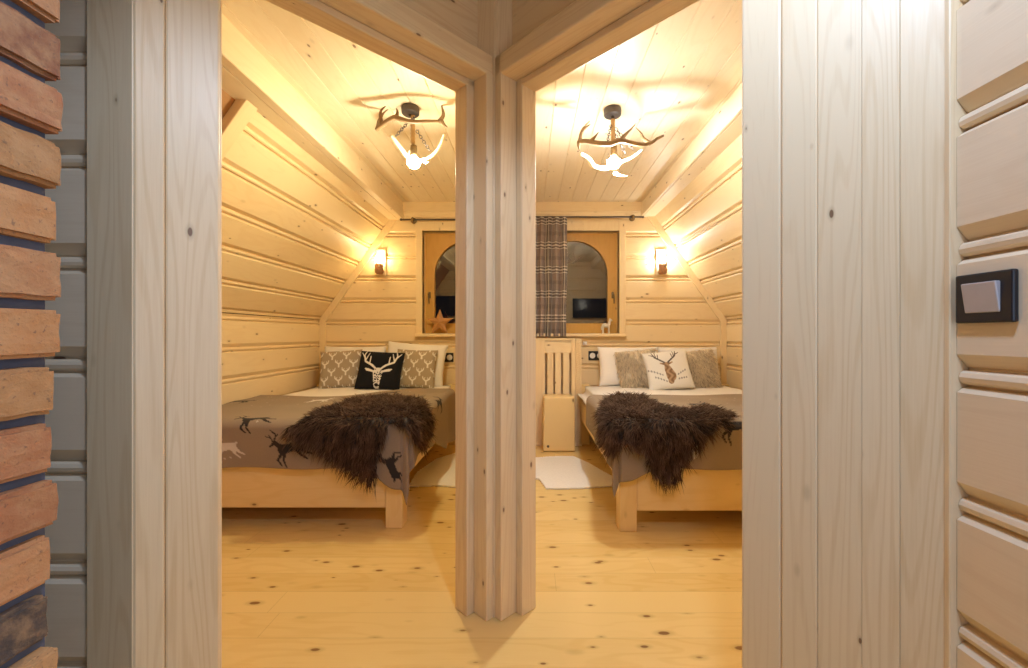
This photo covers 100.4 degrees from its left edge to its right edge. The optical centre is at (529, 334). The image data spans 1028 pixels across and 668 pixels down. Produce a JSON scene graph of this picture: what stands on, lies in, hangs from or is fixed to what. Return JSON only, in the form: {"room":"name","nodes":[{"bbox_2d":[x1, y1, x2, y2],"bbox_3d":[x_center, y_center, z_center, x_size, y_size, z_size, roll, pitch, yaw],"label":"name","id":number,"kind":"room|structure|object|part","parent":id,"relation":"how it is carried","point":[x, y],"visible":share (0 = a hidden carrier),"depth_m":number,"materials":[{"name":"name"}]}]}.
{"room":"hallway","nodes":[
{"label":"hallway","id":0,"kind":"room"},
{"bbox_2d":[0,0,62,667],"bbox_3d":[-0.962,-0.120,0.067,0.576,2.561,1.141,0,0,0],"label":"brick wall","id":1,"kind":"structure","parent":0,"point":[31,109],"depth_m":0.58,"materials":[{"name":"brown brick"}]},
{"bbox_2d":[45,0,86,667],"bbox_3d":[-1.436,-0.135,0.993,0.928,2.530,0.050,0,0,0],"label":"wall","id":2,"kind":"structure","parent":0,"point":[66,587],"depth_m":0.97,"materials":[{"name":"grey wood"}]},
{"bbox_2d":[87,0,133,667],"bbox_3d":[-0.947,-0.135,0.992,0.107,2.530,0.057,0,0,0],"label":"trim","id":3,"kind":"structure","parent":2,"relation":"attached to","point":[110,23],"depth_m":0.96,"materials":[{"name":"grey wood"}]},
{"bbox_2d":[134,0,492,667],"bbox_3d":[-0.542,-0.135,1.427,1.154,2.530,0.160,0,0,-45],"label":"door frame","id":4,"kind":"structure","parent":2,"relation":"in","point":[178,43],"depth_m":1.05,"materials":[{"name":"brown wood"}]},
{"bbox_3d":[-0.898,-0.095,1.007,0.070,2.450,0.054,0,0,45],"label":"casing","id":5,"kind":"part","parent":4,"relation":"part of","materials":[{"name":"brown wood"}]},
{"bbox_3d":[-0.842,0.010,1.065,0.106,2.240,0.068,0,0,-45],"label":"casing","id":6,"kind":"part","parent":4,"relation":"part of","materials":[{"name":"brown wood"}]},
{"bbox_3d":[-0.559,-1.252,1.445,0.070,0.295,1.154,0,0,45],"label":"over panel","id":7,"kind":"part","parent":4,"relation":"part of","materials":[{"name":"brown wood"}]},
{"bbox_3d":[-0.216,0.045,1.753,0.034,2.170,0.160,0,0,-45],"label":"casing","id":8,"kind":"part","parent":4,"relation":"part of","materials":[{"name":"brown wood"}]},
{"bbox_2d":[222,313,318,404],"bbox_3d":[-2.255,0.485,2.900,0.050,1.290,3.300,0,0,0],"label":"wall","id":9,"kind":"structure","parent":0,"point":[262,355],"depth_m":3.63,"materials":[{"name":"brown wood"}]},
{"bbox_2d":[222,89,388,319],"bbox_3d":[-1.852,-0.762,2.875,0.855,1.196,3.350,0,0,0],"label":"wall","id":10,"kind":"structure","parent":0,"point":[294,233],"depth_m":3.17,"materials":[{"name":"brown wood"}]},
{"bbox_2d":[222,100,256,159],"bbox_3d":[-1.830,-0.746,2.268,0.846,1.190,0.095,0,0,0],"label":"trim","id":11,"kind":"structure","parent":10,"relation":"attached to","point":[240,113],"depth_m":2.25,"materials":[{"name":"brown wood"}]},
{"bbox_2d":[222,13,403,219],"bbox_3d":[-1.468,-1.310,2.875,0.265,0.180,3.350,0,0,0],"label":"ceiling beam","id":12,"kind":"structure","parent":10,"relation":"attached to","point":[247,74],"depth_m":2.47,"materials":[{"name":"brown wood"}]},
{"bbox_2d":[222,441,741,667],"bbox_3d":[-0.050,1.160,1.650,4.900,0.060,6.500,0,0,0],"label":"floor","id":13,"kind":"structure","parent":0,"point":[302,587],"depth_m":1.89,"materials":[{"name":"brown wood"}]},
{"bbox_2d":[222,384,454,527],"bbox_3d":[-1.470,0.820,3.500,1.449,0.620,2.000,0,0,0],"label":"bed","id":14,"kind":"object","parent":13,"relation":"on","point":[242,487],"visible":0.14,"depth_m":2.51,"materials":[{"name":"brown wood"}]},
{"bbox_3d":[-1.470,0.873,2.529,1.247,0.285,0.033,0,0,0],"label":"footboard","id":15,"kind":"part","parent":14,"relation":"part of","materials":[{"name":"brown wood"}]},
{"bbox_3d":[-0.796,0.958,2.550,0.100,0.345,0.100,0,0,0],"label":"leg","id":16,"kind":"part","parent":14,"relation":"part of","materials":[{"name":"brown wood"}]},
{"bbox_3d":[-0.765,0.768,3.500,0.030,0.183,1.798,0,0,0],"label":"rail","id":17,"kind":"part","parent":14,"relation":"part of","materials":[{"name":"brown wood"}]},
{"bbox_3d":[-0.796,0.820,4.450,0.100,0.620,0.100,0,0,0],"label":"leg","id":18,"kind":"part","parent":14,"relation":"part of","materials":[{"name":"brown wood"}]},
{"bbox_3d":[-1.470,0.753,3.475,1.369,0.150,1.830,0,0,0],"label":"mattress","id":19,"kind":"object","parent":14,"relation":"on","visible":0},
{"bbox_2d":[285,385,450,396],"bbox_3d":[-1.454,0.590,3.457,1.469,0.169,1.883,0,0,0],"label":"duvet","id":20,"kind":"object","parent":19,"relation":"on","point":[341,391],"visible":0.09,"depth_m":3.88,"materials":[{"name":"white fabric"}]},
{"bbox_2d":[222,388,454,504],"bbox_3d":[-1.429,0.733,3.210,1.505,0.496,1.525,0,0,0],"label":"blanket","id":21,"kind":"object","parent":20,"relation":"on","point":[251,427],"visible":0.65,"depth_m":2.47,"materials":[{"name":"fabric"}]},
{"bbox_2d":[318,349,362,388],"bbox_3d":[-1.854,0.335,4.194,0.418,0.386,0.191,0,0,-8],"label":"cushion","id":22,"kind":"object","parent":20,"relation":"on","point":[338,369],"visible":0.88,"depth_m":4.13,"materials":[{"name":"fabric"}]},
{"bbox_2d":[325,346,386,351],"bbox_3d":[-1.793,0.316,4.350,0.642,0.404,0.218,0,0,-1],"label":"pillow","id":23,"kind":"object","parent":20,"relation":"on","point":[327,348],"visible":0.2,"depth_m":4.35,"materials":[{"name":"white fabric"}]},
{"bbox_2d":[276,392,439,495],"bbox_3d":[-0.990,0.682,2.879,0.838,0.532,1.071,0,0,4],"label":"fur throw","id":24,"kind":"object","parent":20,"relation":"on","point":[351,433],"visible":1,"depth_m":2.44,"materials":[{"name":"brown fur"}]},
{"bbox_2d":[354,351,404,389],"bbox_3d":[-1.428,0.338,4.080,0.442,0.372,0.218,0,0,-5],"label":"cushion","id":25,"kind":"object","parent":20,"relation":"on","point":[377,370],"visible":0.99,"depth_m":4.01,"materials":[{"name":"fabric"}]},
{"bbox_2d":[397,349,437,387],"bbox_3d":[-1.120,0.330,4.189,0.422,0.385,0.183,0,0,2],"label":"cushion","id":26,"kind":"object","parent":20,"relation":"on","point":[418,368],"visible":0.86,"depth_m":4.13,"materials":[{"name":"fabric"}]},
{"bbox_2d":[388,341,447,386],"bbox_3d":[-1.160,0.300,4.326,0.647,0.478,0.217,0,0,3],"label":"pillow","id":27,"kind":"object","parent":20,"relation":"on","point":[393,347],"visible":0.16,"depth_m":4.30,"materials":[{"name":"white fabric"}]},
{"bbox_2d":[409,453,454,487],"bbox_3d":[-0.579,1.121,3.628,0.680,0.011,1.000,0,0,0],"label":"sheepskin rug","id":28,"kind":"object","parent":13,"relation":"on","point":[441,471],"visible":0.42,"depth_m":3.42,"materials":[{"name":"white fur"}]},
{"bbox_2d":[478,0,511,617],"bbox_3d":[-0.145,-0.135,1.771,0.290,2.530,0.119,0,0,0],"label":"trim","id":29,"kind":"structure","parent":13,"relation":"on","point":[486,9],"depth_m":1.72,"materials":[{"name":"brown wood"}]},
{"bbox_2d":[496,0,498,55],"bbox_3d":[-0.137,-1.255,1.725,0.024,0.290,0.024,0,0,45],"label":"trim","id":30,"kind":"structure","parent":29,"relation":"attached to","point":[497,1],"depth_m":1.72,"materials":[{"name":"brown wood"}]},
{"bbox_2d":[542,394,574,450],"bbox_3d":[0.282,0.862,4.229,0.314,0.528,0.203,0,0,0],"label":"wooden box","id":31,"kind":"object","parent":13,"relation":"on","point":[558,409],"visible":1,"depth_m":4.13,"materials":[{"name":"brown wood"}]},
{"bbox_2d":[536,338,581,445],"bbox_3d":[0.228,0.582,4.448,0.600,1.097,0.195,0,0,0],"label":"radiator cover","id":32,"kind":"object","parent":13,"relation":"on","point":[558,360],"visible":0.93,"depth_m":4.36,"materials":[{"name":"brown wood"}]},
{"bbox_3d":[0.288,0.042,4.372,0.270,0.018,0.025,0,0,0],"label":"rail","id":33,"kind":"part","parent":32,"relation":"part of","materials":[{"name":"brown wood"}]},
{"bbox_3d":[0.288,0.130,4.372,0.270,0.106,0.025,0,0,0],"label":"rail","id":34,"kind":"part","parent":32,"relation":"part of","materials":[{"name":"brown wood"}]},
{"bbox_3d":[0.228,1.115,4.368,0.600,0.030,0.024,0,0,0],"label":"skirting","id":35,"kind":"part","parent":32,"relation":"part of","materials":[{"name":"brown wood"}]},
{"bbox_2d":[536,456,611,488],"bbox_3d":[0.310,1.121,3.535,0.672,0.011,0.824,0,0,0],"label":"sheepskin rug","id":36,"kind":"object","parent":13,"relation":"on","point":[554,472],"visible":0.9,"depth_m":3.42,"materials":[{"name":"white fur"}]},
{"bbox_2d":[581,384,741,531],"bbox_3d":[1.282,0.820,3.478,1.536,0.620,2.045,0,0,0],"label":"bed","id":37,"kind":"object","parent":13,"relation":"on","point":[705,490],"visible":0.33,"depth_m":2.47,"materials":[{"name":"brown wood"}]},
{"bbox_3d":[0.564,0.820,4.450,0.100,0.620,0.100,0,0,0],"label":"leg","id":38,"kind":"part","parent":37,"relation":"part of","materials":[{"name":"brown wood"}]},
{"bbox_3d":[0.533,0.768,3.478,0.030,0.183,1.843,0,0,0],"label":"rail","id":39,"kind":"part","parent":37,"relation":"part of","materials":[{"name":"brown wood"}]},
{"bbox_3d":[0.564,0.958,2.505,0.100,0.345,0.100,0,0,0],"label":"leg","id":40,"kind":"part","parent":37,"relation":"part of","materials":[{"name":"brown wood"}]},
{"bbox_3d":[1.282,0.873,2.483,1.334,0.285,0.033,0,0,0],"label":"footboard","id":41,"kind":"part","parent":37,"relation":"part of","materials":[{"name":"brown wood"}]},
{"bbox_3d":[1.282,0.753,3.453,1.456,0.150,1.875,0,0,0],"label":"mattress","id":42,"kind":"object","parent":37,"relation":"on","visible":0},
{"bbox_2d":[578,386,741,403],"bbox_3d":[1.262,0.590,3.434,1.564,0.169,1.928,0,0,0],"label":"duvet","id":43,"kind":"object","parent":42,"relation":"on","point":[589,390],"visible":0.19,"depth_m":3.93,"materials":[{"name":"white fabric"}]},
{"bbox_2d":[597,347,656,385],"bbox_3d":[0.998,0.319,4.343,0.622,0.397,0.210,0,0,-1],"label":"pillow","id":44,"kind":"object","parent":43,"relation":"on","point":[608,369],"visible":0.42,"depth_m":4.29,"materials":[{"name":"white fabric"}]},
{"bbox_2d":[613,348,657,387],"bbox_3d":[1.059,0.353,4.184,0.486,0.446,0.221,0,0,2],"label":"cushion","id":45,"kind":"object","parent":43,"relation":"on","point":[632,373],"visible":0.69,"depth_m":4.15,"materials":[{"name":"fabric"}]},
{"bbox_2d":[586,394,741,496],"bbox_3d":[1.242,0.703,2.965,1.593,0.435,1.124,0,0,0],"label":"blanket","id":46,"kind":"object","parent":43,"relation":"on","point":[727,455],"visible":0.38,"depth_m":2.42,"materials":[{"name":"fabric"}]},
{"bbox_2d":[591,390,738,495],"bbox_3d":[0.842,0.661,2.883,0.884,0.488,1.181,0,0,5],"label":"fur throw","id":47,"kind":"object","parent":43,"relation":"on","point":[669,434],"visible":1,"depth_m":2.40,"materials":[{"name":"brown fur"}]},
{"bbox_2d":[642,349,694,389],"bbox_3d":[1.313,0.337,4.081,0.460,0.397,0.219,0,0,-1],"label":"cushion","id":48,"kind":"object","parent":43,"relation":"on","point":[664,370],"visible":1,"depth_m":4.02,"materials":[{"name":"fabric"}]},
{"bbox_2d":[657,347,718,370],"bbox_3d":[1.609,0.319,4.343,0.622,0.397,0.210,0,0,-1],"label":"pillow","id":49,"kind":"object","parent":43,"relation":"on","point":[660,349],"visible":0.13,"depth_m":4.34,"materials":[{"name":"white fabric"}]},
{"bbox_2d":[686,348,724,387],"bbox_3d":[1.628,0.352,4.199,0.487,0.439,0.234,0,0,1],"label":"cushion","id":50,"kind":"object","parent":43,"relation":"on","point":[705,373],"visible":0.7,"depth_m":4.15,"materials":[{"name":"fabric"}]},
{"bbox_2d":[222,0,741,201],"bbox_3d":[-0.050,-1.430,1.500,3.700,0.060,6.200,0,0,0],"label":"ceiling","id":51,"kind":"structure","parent":0,"point":[671,78],"depth_m":2.52,"materials":[{"name":"brown wood"}]},
{"bbox_2d":[375,103,447,168],"bbox_3d":[-0.712,-1.226,2.638,0.455,0.407,0.226,0,0,0],"label":"ceiling lamp","id":52,"kind":"object","parent":51,"relation":"hanging from","point":[409,110],"visible":0.99,"depth_m":2.61,"materials":[{"name":"metal"}]},
{"bbox_3d":[-0.784,-1.272,2.635,0.119,0.080,0.018,0,0,27],"label":"chain","id":53,"kind":"part","parent":52,"relation":"part of","materials":[{"name":"metal"}]},
{"bbox_3d":[-0.720,-1.261,2.630,0.028,0.174,0.029,0,0,0],"label":"stem","id":54,"kind":"part","parent":52,"relation":"part of","materials":[{"name":"wood"}]},
{"bbox_2d":[407,144,419,168],"bbox_3d":[-0.714,-1.095,2.630,0.080,0.145,0.080,0,0,0],"label":"bulb","id":55,"kind":"object","parent":52,"relation":"attached to","point":[413,162],"depth_m":2.61,"materials":[{"name":"beige glass"}]},
{"bbox_3d":[-0.663,-1.206,2.655,0.095,0.112,0.017,0,0,-35],"label":"chain","id":56,"kind":"part","parent":52,"relation":"part of","materials":[{"name":"metal"}]},
{"bbox_2d":[577,105,663,177],"bbox_3d":[0.557,-1.189,2.650,0.546,0.419,0.243,0,0,0],"label":"ceiling lamp","id":57,"kind":"object","parent":51,"relation":"hanging from","point":[611,112],"visible":1,"depth_m":2.62,"materials":[{"name":"antler"},{"name":"dark iron"},{"name":"jute rope"}]},
{"bbox_3d":[0.514,-1.244,2.650,0.029,0.184,0.029,0,0,0],"label":"stem","id":58,"kind":"part","parent":57,"relation":"part of","materials":[{"name":"wood"}]},
{"bbox_2d":[607,145,619,168],"bbox_3d":[0.519,-1.101,2.650,0.080,0.145,0.080,0,0,0],"label":"bulb","id":59,"kind":"object","parent":57,"relation":"attached to","point":[614,162],"depth_m":2.63,"materials":[{"name":"white glass"}]},
{"bbox_2d":[314,217,732,440],"bbox_3d":[-0.050,-0.135,4.575,4.500,2.530,0.050,0,0,0],"label":"wall","id":60,"kind":"structure","parent":0,"point":[668,310],"depth_m":4.55,"materials":[{"name":"brown wood"}]},
{"bbox_2d":[319,220,396,377],"bbox_3d":[-1.799,-0.090,4.546,0.862,2.440,0.028,0,0,0],"label":"trim","id":61,"kind":"structure","parent":60,"relation":"attached to","point":[322,322],"depth_m":4.53,"materials":[{"name":"brown wood"}]},
{"bbox_2d":[374,249,385,275],"bbox_3d":[-1.577,-0.770,4.484,0.106,0.280,0.132,0,0,0],"label":"wall lamp","id":62,"kind":"object","parent":60,"relation":"attached to","point":[380,265],"visible":1,"depth_m":4.53,"materials":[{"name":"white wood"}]},
{"bbox_3d":[-1.579,-0.799,4.478,0.054,0.098,0.054,0,0,0],"label":"bulb","id":63,"kind":"part","parent":62,"relation":"part of","materials":[{"name":"white glass"}]},
{"bbox_2d":[400,217,454,223],"bbox_3d":[-0.752,-1.204,4.492,1.214,0.064,0.106,0,0,0],"label":"curtain rod","id":64,"kind":"object","parent":60,"relation":"attached to","point":[413,220],"visible":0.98,"depth_m":4.46,"materials":[{"name":"metal"}]},
{"bbox_2d":[403,202,454,217],"bbox_3d":[-0.738,-1.321,4.524,1.195,0.158,0.052,0,0,0],"label":"trim","id":65,"kind":"structure","parent":60,"relation":"attached to","point":[410,209],"depth_m":4.50,"materials":[{"name":"brown wood"}]},
{"bbox_2d":[415,221,454,336],"bbox_3d":[-0.676,-0.593,4.605,1.066,1.224,0.260,0,0,0],"label":"window","id":66,"kind":"structure","parent":60,"relation":"in","point":[436,244],"depth_m":4.66,"materials":[{"name":"brown wood"}]},
{"bbox_3d":[-0.676,0.002,4.595,1.066,0.035,0.240,0,0,0],"label":"sill","id":67,"kind":"part","parent":66,"relation":"part of","materials":[{"name":"brown wood"}]},
{"bbox_2d":[427,310,452,332],"bbox_3d":[-0.958,-0.145,4.543,0.270,0.258,0.047,0,0,0],"label":"star","id":68,"kind":"object","parent":66,"relation":"on","point":[439,322],"visible":0.92,"depth_m":4.53,"materials":[{"name":"brown wood"}]},
{"bbox_3d":[-0.653,-0.561,4.692,0.976,1.087,0.045,0,0,0],"label":"sash","id":69,"kind":"part","parent":66,"relation":"part of","materials":[{"name":"orange wood"}]},
{"bbox_2d":[445,353,453,361],"bbox_3d":[-0.890,0.238,4.542,0.155,0.098,0.016,0,0,0],"label":"double socket","id":70,"kind":"object","parent":60,"relation":"attached to","point":[449,357],"visible":0.57,"depth_m":4.54,"materials":[{"name":"black plastic"}]},
{"bbox_2d":[536,221,626,336],"bbox_3d":[0.469,-0.593,4.605,1.091,1.224,0.260,0,0,0],"label":"window","id":71,"kind":"structure","parent":60,"relation":"in","point":[606,244],"depth_m":4.66,"materials":[{"name":"brown wood"}]},
{"bbox_3d":[0.469,0.002,4.595,1.091,0.035,0.240,0,0,0],"label":"sill","id":72,"kind":"part","parent":71,"relation":"part of","materials":[{"name":"brown wood"}]},
{"bbox_3d":[0.460,-0.561,4.692,0.972,1.087,0.045,0,0,0],"label":"sash","id":73,"kind":"part","parent":71,"relation":"part of","materials":[{"name":"orange wood"}]},
{"bbox_3d":[0.469,-0.611,4.564,1.091,1.189,0.072,0,0,0],"label":"casing","id":74,"kind":"part","parent":71,"relation":"part of","materials":[{"name":"brown wood"}]},
{"bbox_2d":[601,318,611,332],"bbox_3d":[0.815,-0.099,4.550,0.123,0.165,0.046,0,0,0],"label":"horse figurine","id":75,"kind":"object","parent":71,"relation":"on","point":[610,320],"visible":0.93,"depth_m":4.53,"materials":[{"name":"beige wood"}]},
{"bbox_2d":[536,202,641,215],"bbox_3d":[0.546,-1.321,4.524,1.252,0.158,0.052,0,0,0],"label":"trim","id":76,"kind":"structure","parent":60,"relation":"attached to","point":[542,208],"depth_m":4.50,"materials":[{"name":"brown wood"}]},
{"bbox_2d":[536,214,643,220],"bbox_3d":[0.558,-1.231,4.492,1.267,0.064,0.106,0,0,0],"label":"curtain rod","id":77,"kind":"object","parent":60,"relation":"attached to","point":[632,217],"visible":0.99,"depth_m":4.46,"materials":[{"name":"metal"}]},
{"bbox_2d":[536,217,566,336],"bbox_3d":[0.186,-0.606,4.463,0.411,1.243,0.080,0,0,0],"label":"curtain","id":78,"kind":"object","parent":77,"relation":"hanging from","point":[551,233],"visible":0.87,"depth_m":4.46,"materials":[{"name":"fabric"}]},
{"bbox_2d":[588,351,598,359],"bbox_3d":[0.701,0.219,4.542,0.160,0.098,0.016,0,0,0],"label":"double socket","id":79,"kind":"object","parent":60,"relation":"attached to","point":[592,355],"visible":0.62,"depth_m":4.54,"materials":[{"name":"black plastic"}]},
{"bbox_2d":[656,249,667,275],"bbox_3d":[1.389,-0.770,4.484,0.106,0.280,0.132,0,0,0],"label":"wall lamp","id":80,"kind":"object","parent":60,"relation":"attached to","point":[661,264],"visible":1,"depth_m":4.48,"materials":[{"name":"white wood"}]},
{"bbox_3d":[1.387,-0.799,4.478,0.054,0.098,0.054,0,0,0],"label":"bulb","id":81,"kind":"part","parent":80,"relation":"part of","materials":[{"name":"white glass"}]},
{"bbox_2d":[647,216,726,383],"bbox_3d":[1.652,-0.090,4.546,0.862,2.440,0.028,0,0,0],"label":"trim","id":82,"kind":"structure","parent":60,"relation":"attached to","point":[723,322],"depth_m":4.53,"materials":[{"name":"brown wood"}]},
{"bbox_2d":[655,134,741,319],"bbox_3d":[1.700,-0.759,2.900,0.847,1.190,3.300,0,0,0],"label":"wall","id":83,"kind":"structure","parent":0,"point":[704,220],"depth_m":3.75,"materials":[{"name":"brown wood"}]},
{"bbox_2d":[641,83,741,216],"bbox_3d":[1.336,-1.327,2.875,0.328,0.145,3.350,0,0,0],"label":"trim","id":84,"kind":"structure","parent":83,"relation":"attached to","point":[725,126],"depth_m":3.03,"materials":[{"name":"brown wood"}]},
{"bbox_2d":[727,319,741,388],"bbox_3d":[2.108,0.485,2.900,0.050,1.290,3.300,0,0,0],"label":"wall","id":85,"kind":"structure","parent":0,"point":[734,327],"depth_m":4.36,"materials":[{"name":"brown wood"}]},
{"bbox_2d":[957,0,1027,667],"bbox_3d":[0.810,-0.135,-0.406,0.050,2.530,2.387,0,0,0],"label":"wall","id":86,"kind":"structure","parent":0,"point":[992,35],"depth_m":0.73,"materials":[{"name":"brown wood"}]},
{"bbox_2d":[495,0,944,667],"bbox_3d":[0.343,-0.135,1.342,1.400,2.530,0.160,0,0,45],"label":"door frame","id":87,"kind":"structure","parent":86,"relation":"in","point":[843,101],"depth_m":0.94,"materials":[{"name":"brown wood"}]},
{"bbox_3d":[-0.072,0.010,1.757,0.042,2.240,0.160,0,0,45],"label":"casing","id":88,"kind":"part","parent":87,"relation":"part of","materials":[{"name":"brown wood"}]},
{"bbox_3d":[0.361,-1.252,1.359,1.400,0.295,0.070,0,0,45],"label":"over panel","id":89,"kind":"part","parent":87,"relation":"part of","materials":[{"name":"brown wood"}]},
{"bbox_3d":[0.575,0.010,1.047,0.087,2.240,0.068,0,0,45],"label":"casing","id":90,"kind":"part","parent":87,"relation":"part of","materials":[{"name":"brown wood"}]},
{"bbox_3d":[0.631,-0.095,0.990,0.070,2.450,0.071,0,0,-45],"label":"casing","id":91,"kind":"part","parent":87,"relation":"part of","materials":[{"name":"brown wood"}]},
{"bbox_3d":[0.684,-0.095,0.938,0.077,2.450,0.069,0,0,45],"label":"casing","id":92,"kind":"part","parent":87,"relation":"part of","materials":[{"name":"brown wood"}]},
{"bbox_3d":[0.732,-0.095,0.889,0.070,2.450,0.059,0,0,-45],"label":"casing","id":93,"kind":"part","parent":87,"relation":"part of","materials":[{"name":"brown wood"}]},
{"bbox_3d":[0.780,-0.095,0.842,0.074,2.450,0.068,0,0,45],"label":"casing","id":94,"kind":"part","parent":87,"relation":"part of","materials":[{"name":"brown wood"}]},
{"bbox_2d":[945,0,968,667],"bbox_3d":[0.804,-0.135,0.794,0.062,2.530,0.012,0,0,0],"label":"trim","id":95,"kind":"structure","parent":86,"relation":"attached to","point":[954,110],"depth_m":0.79,"materials":[{"name":"brown wood"}]},
{"bbox_2d":[956,269,1018,322],"bbox_3d":[0.775,-0.064,0.733,0.020,0.086,0.094,0,0,0],"label":"light switch","id":96,"kind":"object","parent":86,"relation":"attached to","point":[993,296],"visible":1,"depth_m":0.72,"materials":[{"name":"black plastic"}]}
]}

